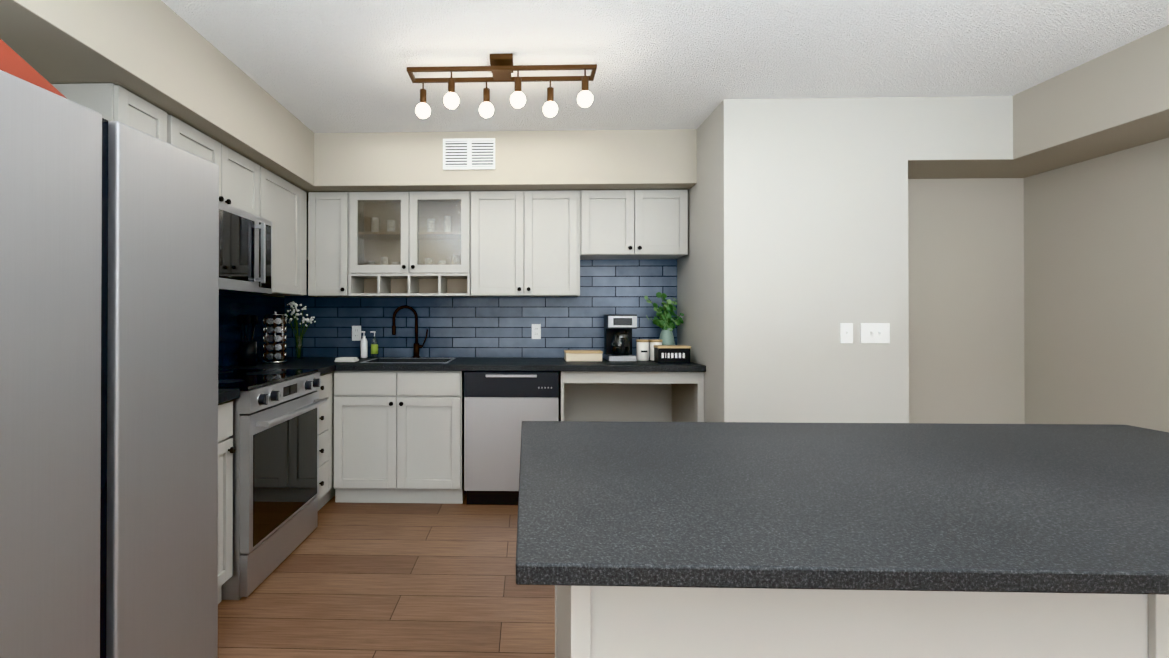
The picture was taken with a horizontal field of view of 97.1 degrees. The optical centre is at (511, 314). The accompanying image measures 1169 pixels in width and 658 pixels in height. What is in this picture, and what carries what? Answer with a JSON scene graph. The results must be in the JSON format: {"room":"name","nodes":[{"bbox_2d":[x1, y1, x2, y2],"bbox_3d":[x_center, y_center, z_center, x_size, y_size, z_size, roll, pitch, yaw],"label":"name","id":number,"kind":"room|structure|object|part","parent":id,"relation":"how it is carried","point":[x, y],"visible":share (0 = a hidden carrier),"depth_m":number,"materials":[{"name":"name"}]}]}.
{"room":"kitchen","nodes":[
{"label":"kitchen","id":0,"kind":"room"},
{"bbox_2d":[0,0,144,82],"bbox_3d":[-1.725,-0.906,-2.081,0.430,0.003,8.065,0,0,2],"label":"soffit","id":1,"kind":"structure","parent":0,"point":[48,51],"depth_m":1.72,"materials":[{"name":"beige paint"}]},
{"bbox_2d":[15,0,322,200],"bbox_3d":[-1.696,-1.083,-1.073,0.430,0.360,10.080,0,0,2],"label":"soffit","id":2,"kind":"structure","parent":0,"point":[160,45],"depth_m":2.18,"materials":[{"name":"beige paint"}]},
{"bbox_2d":[218,492,554,657],"bbox_3d":[0.654,1.247,-1.128,5.430,0.060,10.530,0,0,2],"label":"floor","id":3,"kind":"structure","parent":0,"point":[387,580],"depth_m":2.25,"materials":[{"name":"brown wood"}]},
{"bbox_2d":[0,70,218,657],"bbox_3d":[-1.379,0.352,1.394,0.655,1.756,0.826,0,0,6],"label":"fridge","id":4,"kind":"object","parent":3,"relation":"on","point":[109,289],"visible":1,"depth_m":1.36,"materials":[{"name":"grey metal"}]},
{"bbox_2d":[0,39,66,98],"bbox_3d":[-1.161,-0.560,1.292,0.048,0.130,0.290,0,0,6],"label":"box","id":5,"kind":"object","parent":4,"relation":"on","point":[13,62],"depth_m":1.19,"materials":[{"name":"wood"}]},
{"bbox_3d":[-1.188,0.337,1.369,0.215,1.726,0.837,0,0,2],"label":"panel","id":6,"kind":"part","parent":4,"relation":"part of","materials":[{"name":"black"}]},
{"bbox_2d":[218,401,235,603],"bbox_3d":[-1.510,0.795,2.036,0.618,0.875,0.347,0,0,2],"label":"base cabinet","id":7,"kind":"object","parent":3,"relation":"on","point":[226,449],"depth_m":2.15,"materials":[{"name":"grey paint"}]},
{"bbox_2d":[218,389,239,404],"bbox_3d":[-1.492,0.338,2.038,0.633,0.039,0.353,0,0,2],"label":"countertop","id":8,"kind":"structure","parent":7,"relation":"on","point":[224,395],"depth_m":2.13,"materials":[{"name":"black stone"}]},
{"bbox_2d":[218,369,326,599],"bbox_3d":[-1.416,0.775,2.592,0.717,0.921,0.752,0,0,2],"label":"range","id":9,"kind":"object","parent":3,"relation":"on","point":[275,436],"visible":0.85,"depth_m":2.42,"materials":[{"name":"silver metal"}]},
{"bbox_2d":[238,373,329,510],"bbox_3d":[-1.478,0.801,3.153,0.618,0.875,0.356,0,0,2],"label":"base cabinet","id":10,"kind":"object","parent":3,"relation":"on","point":[324,391],"depth_m":3.21,"materials":[{"name":"grey paint"}]},
{"bbox_2d":[334,369,466,503],"bbox_3d":[-0.745,0.803,3.590,0.862,0.875,0.680,0,0,2],"label":"base cabinet","id":11,"kind":"object","parent":3,"relation":"on","point":[391,429],"depth_m":3.32,"materials":[{"name":"grey paint"}]},
{"bbox_2d":[222,357,357,376],"bbox_3d":[-1.451,0.346,3.459,0.633,0.039,0.965,0,0,2],"label":"countertop","id":12,"kind":"structure","parent":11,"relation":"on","point":[323,364],"depth_m":3.28,"materials":[{"name":"black stone"}]},
{"bbox_2d":[236,315,257,365],"bbox_3d":[-1.668,0.163,3.242,0.129,0.323,0.105,0,0,2],"label":"utensil holder","id":13,"kind":"object","parent":12,"relation":"on","point":[248,353],"visible":1,"depth_m":3.21,"materials":[{"name":"black plastic"}]},
{"bbox_2d":[262,311,286,363],"bbox_3d":[-1.600,0.149,3.460,0.168,0.352,0.168,0,0,2],"label":"spice rack","id":14,"kind":"object","parent":12,"relation":"on","point":[274,346],"visible":1,"depth_m":3.40,"materials":[{"name":"silver metal"}]},
{"bbox_2d":[284,301,315,359],"bbox_3d":[-1.523,0.115,3.683,0.232,0.423,0.130,0,0,2],"label":"flower vase","id":15,"kind":"object","parent":12,"relation":"on","point":[299,346],"visible":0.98,"depth_m":3.67,"materials":[{"name":"clear glass"}]},
{"bbox_2d":[334,357,358,361],"bbox_3d":[-1.137,0.312,3.536,0.140,0.027,0.100,0,0,2],"label":"cloth","id":16,"kind":"object","parent":12,"relation":"on","point":[346,359],"visible":1,"depth_m":3.49,"materials":[{"name":"white fabric"}]},
{"bbox_2d":[360,331,367,357],"bbox_3d":[-1.115,0.227,3.861,0.056,0.200,0.052,0,0,2],"label":"soap bottle","id":17,"kind":"object","parent":12,"relation":"on","point":[363,348],"visible":1,"depth_m":3.84,"materials":[{"name":"white plastic"}]},
{"bbox_2d":[334,357,705,372],"bbox_3d":[0.056,0.346,3.586,2.373,0.039,0.625,0,0,2],"label":"countertop","id":18,"kind":"structure","parent":11,"relation":"on","point":[560,365],"depth_m":3.30,"materials":[{"name":"black stone"}]},
{"bbox_2d":[370,331,377,357],"bbox_3d":[-1.035,0.227,3.858,0.056,0.200,0.053,0,0,2],"label":"soap bottle","id":19,"kind":"object","parent":18,"relation":"on","point":[374,348],"visible":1,"depth_m":3.84,"materials":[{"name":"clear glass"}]},
{"bbox_2d":[360,358,454,362],"bbox_3d":[-0.715,0.439,3.615,0.588,0.232,0.393,0,0,2],"label":"sink basin","id":20,"kind":"object","parent":18,"relation":"in","point":[375,360],"depth_m":3.79,"materials":[{"name":"silver metal"}]},
{"bbox_2d":[370,317,453,360],"bbox_3d":[-0.714,0.177,3.657,0.588,0.300,0.474,0,0,2],"label":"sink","id":21,"kind":"object","parent":18,"relation":"on","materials":[{"name":"black metal"}]},
{"bbox_2d":[564,350,602,360],"bbox_3d":[0.506,0.291,3.613,0.256,0.070,0.156,0,0,2],"label":"box","id":22,"kind":"object","parent":18,"relation":"on","point":[582,355],"visible":1,"depth_m":3.54,"materials":[{"name":"beige wood"}]},
{"bbox_2d":[604,314,636,360],"bbox_3d":[0.777,0.164,3.651,0.198,0.325,0.240,0,0,2],"label":"coffee maker","id":23,"kind":"object","parent":18,"relation":"on","point":[618,328],"visible":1,"depth_m":3.58,"materials":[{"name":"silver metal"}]},
{"bbox_2d":[636,339,648,360],"bbox_3d":[0.931,0.253,3.626,0.090,0.147,0.090,0,0,2],"label":"canister","id":24,"kind":"object","parent":18,"relation":"on","point":[642,349],"visible":1,"depth_m":3.59,"materials":[{"name":"white ceramic"}]},
{"bbox_2d":[649,339,661,360],"bbox_3d":[1.026,0.253,3.633,0.090,0.147,0.090,0,0,2],"label":"canister","id":25,"kind":"object","parent":18,"relation":"on","point":[653,342],"visible":0.54,"depth_m":3.60,"materials":[{"name":"white ceramic"}]},
{"bbox_2d":[644,292,683,344],"bbox_3d":[1.099,0.084,3.703,0.289,0.485,0.223,0,0,2],"label":"potted plant","id":26,"kind":"object","parent":18,"relation":"on","point":[665,323],"visible":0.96,"depth_m":3.66,"materials":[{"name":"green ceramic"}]},
{"bbox_2d":[654,345,690,362],"bbox_3d":[1.081,0.268,3.444,0.216,0.114,0.121,0,0,2],"label":"box","id":27,"kind":"object","parent":18,"relation":"on","point":[671,353],"visible":1,"depth_m":3.39,"materials":[{"name":"black plastic"}]},
{"bbox_2d":[464,371,558,504],"bbox_3d":[0.007,0.807,3.569,0.606,0.868,0.622,0,0,2],"label":"dishwasher","id":28,"kind":"object","parent":3,"relation":"on","point":[500,407],"visible":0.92,"depth_m":3.28,"materials":[{"name":"grey metal"}]},
{"bbox_2d":[555,589,1168,657],"bbox_3d":[0.645,0.783,1.171,1.060,0.892,0.520,0,0,2],"label":"kitchen island","id":29,"kind":"object","parent":3,"relation":"on","point":[590,623],"depth_m":0.92,"materials":[{"name":"grey paint"}]},
{"bbox_2d":[516,421,1168,600],"bbox_3d":[0.867,0.321,1.034,1.700,0.027,0.864,0,0,2],"label":"island countertop","id":30,"kind":"structure","parent":29,"relation":"on","point":[874,509],"depth_m":0.83,"materials":[{"name":"grey stone"}]},
{"bbox_2d":[284,201,536,357],"bbox_3d":[-0.252,0.003,4.047,3.020,2.480,0.250,0,0,2],"label":"wall","id":31,"kind":"structure","parent":0,"point":[307,258],"depth_m":3.96,"materials":[{"name":"grey"}]},
{"bbox_2d":[284,259,676,357],"bbox_3d":[-0.250,-0.047,3.916,3.008,0.751,0.012,0,0,2],"label":"backsplash","id":32,"kind":"structure","parent":31,"relation":"attached to","point":[478,326],"depth_m":3.90,"materials":[{"name":"tile"}]},
{"bbox_2d":[352,326,360,340],"bbox_3d":[-1.191,0.144,3.932,0.070,0.115,0.008,0,0,2],"label":"electrical outlet","id":33,"kind":"object","parent":32,"relation":"attached to","point":[356,334],"visible":1,"depth_m":3.93,"materials":[{"name":"white plastic"}]},
{"bbox_2d":[532,324,540,338],"bbox_3d":[0.189,0.130,3.892,0.070,0.115,0.008,0,0,2],"label":"electrical outlet","id":34,"kind":"object","parent":32,"relation":"attached to","point":[536,331],"visible":1,"depth_m":3.89,"materials":[{"name":"white plastic"}]},
{"bbox_2d":[459,190,590,296],"bbox_3d":[0.100,-0.502,3.748,0.904,0.744,0.308,0,0,2],"label":"upper cabinet","id":35,"kind":"object","parent":31,"relation":"attached to","point":[512,243],"depth_m":3.60,"materials":[{"name":"grey paint"}]},
{"bbox_3d":[-0.721,-0.502,3.760,0.864,0.744,0.332,0,0,2],"label":"glass","id":36,"kind":"part","parent":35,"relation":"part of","materials":[{"name":"beige"}]},
{"bbox_2d":[591,190,687,259],"bbox_3d":[0.864,-0.646,3.726,0.750,0.458,0.308,0,0,2],"label":"upper cabinet","id":37,"kind":"object","parent":31,"relation":"attached to","point":[626,224],"depth_m":3.58,"materials":[{"name":"grey paint"}]},
{"bbox_2d":[314,129,696,191],"bbox_3d":[-0.048,-1.059,3.691,2.590,0.360,0.460,0,0,2],"label":"soffit","id":38,"kind":"structure","parent":0,"point":[556,157],"depth_m":3.46,"materials":[{"name":"beige paint"}]},
{"bbox_2d":[443,138,494,169],"bbox_3d":[-0.287,-1.085,3.460,0.355,0.210,0.016,0,0,2],"label":"air vent grille","id":39,"kind":"object","parent":38,"relation":"attached to","point":[468,153],"visible":1,"depth_m":3.45,"materials":[{"name":"white plastic"}]},
{"bbox_2d":[315,183,696,190],"bbox_3d":[-0.052,-0.878,3.525,2.590,0.003,0.130,0,0,2],"label":"soffit","id":40,"kind":"structure","parent":0,"point":[508,186],"depth_m":3.51,"materials":[{"name":"beige"}]},
{"bbox_2d":[161,0,1168,132],"bbox_3d":[0.654,-1.303,-1.115,5.430,0.080,10.530,0,0,2],"label":"ceiling","id":41,"kind":"structure","parent":0,"point":[327,66],"depth_m":2.41,"materials":[{"name":"white paint"}]},
{"bbox_2d":[407,53,596,118],"bbox_3d":[-0.047,-1.117,2.508,0.910,0.254,0.189,0,0,2],"label":"light fixture","id":42,"kind":"object","parent":41,"relation":"attached to","point":[501,68],"visible":1,"depth_m":2.46,"materials":[{"name":"brown metal"}]},
{"bbox_2d":[908,96,1089,178],"bbox_3d":[2.782,-1.060,3.109,1.020,0.363,0.400,0,0,2],"label":"soffit","id":43,"kind":"object","parent":41,"relation":"attached to","point":[960,128],"depth_m":2.92,"materials":[{"name":"grey paint"}]},
{"bbox_2d":[677,97,908,422],"bbox_3d":[1.763,0.001,3.523,1.040,2.480,1.180,0,0,2],"label":"wall","id":44,"kind":"structure","parent":0,"point":[792,260],"depth_m":2.94,"materials":[{"name":"grey paint"}]},
{"bbox_2d":[840,323,852,342],"bbox_3d":[1.916,0.107,2.919,0.070,0.115,0.018,0,0,2],"label":"light switch","id":45,"kind":"object","parent":44,"relation":"attached to","point":[846,332],"visible":1,"depth_m":2.92,"materials":[{"name":"white plastic"}]},
{"bbox_2d":[860,323,889,342],"bbox_3d":[2.076,0.107,2.914,0.162,0.115,0.018,0,0,2],"label":"light switch","id":46,"kind":"object","parent":44,"relation":"attached to","point":[874,332],"visible":1,"depth_m":2.92,"materials":[{"name":"white plastic"}]},
{"bbox_2d":[908,178,1024,423],"bbox_3d":[2.799,0.001,3.693,1.020,2.480,0.780,0,0,2],"label":"wall","id":47,"kind":"structure","parent":0,"point":[966,290],"depth_m":3.30,"materials":[{"name":"beige paint"}]},
{"bbox_2d":[1013,109,1168,159],"bbox_3d":[2.936,-0.904,-1.673,0.435,0.003,9.150,0,0,2],"label":"soffit","id":48,"kind":"structure","parent":0,"point":[1138,132],"depth_m":2.59,"materials":[{"name":"beige paint"}]},
{"bbox_2d":[1013,25,1168,158],"bbox_3d":[2.936,-1.086,-1.672,0.435,0.360,9.150,0,0,2],"label":"soffit","id":49,"kind":"structure","parent":0,"point":[1128,82],"depth_m":2.48,"materials":[{"name":"beige paint"}]},
{"bbox_2d":[1024,138,1168,431],"bbox_3d":[3.268,-0.023,-1.197,0.200,2.480,10.530,0,0,2],"label":"wall","id":50,"kind":"structure","parent":0,"point":[1096,290],"depth_m":2.86,"materials":[{"name":"beige paint"}]},
{"bbox_3d":[-1.985,-0.023,-1.045,0.150,2.480,10.530,0,0,2],"label":"wall","id":51,"kind":"structure","parent":0,"visible":0},
{"bbox_2d":[51,83,174,145],"bbox_3d":[-1.658,-0.511,2.092,0.318,0.744,0.276,0,0,2],"label":"upper cabinet","id":52,"kind":"object","parent":51,"relation":"attached to","point":[112,101],"depth_m":1.98,"materials":[{"name":"grey paint"}]},
{"bbox_2d":[175,118,262,217],"bbox_3d":[-1.643,-0.712,2.618,0.318,0.336,0.774,0,0,2],"label":"upper cabinet","id":53,"kind":"object","parent":51,"relation":"attached to","point":[240,178],"depth_m":2.71,"materials":[{"name":"grey paint"}]},
{"bbox_2d":[219,202,271,293],"bbox_3d":[-1.577,-0.329,2.603,0.451,0.423,0.740,0,0,2],"label":"microwave","id":54,"kind":"object","parent":53,"relation":"attached to","point":[245,252],"visible":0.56,"depth_m":2.67,"materials":[{"name":"grey metal"}]},
{"bbox_2d":[218,294,284,367],"bbox_3d":[-1.790,0.094,2.890,0.012,0.458,2.150,0,0,2],"label":"backsplash","id":55,"kind":"structure","parent":51,"relation":"attached to","point":[232,307],"depth_m":3.32,"materials":[{"name":"tile"}]},
{"bbox_2d":[245,168,314,296],"bbox_3d":[-1.593,-0.504,3.333,0.378,0.744,0.660,0,0,2],"label":"upper cabinet","id":56,"kind":"object","parent":51,"relation":"attached to","point":[284,203],"depth_m":3.40,"materials":[{"name":"grey paint"}]},
{"bbox_2d":[315,192,374,297],"bbox_3d":[-1.269,-0.502,3.787,0.359,0.744,0.308,0,0,2],"label":"upper cabinet","id":57,"kind":"object","parent":51,"relation":"attached to","point":[344,221],"depth_m":3.64,"materials":[{"name":"grey paint"}]}
]}

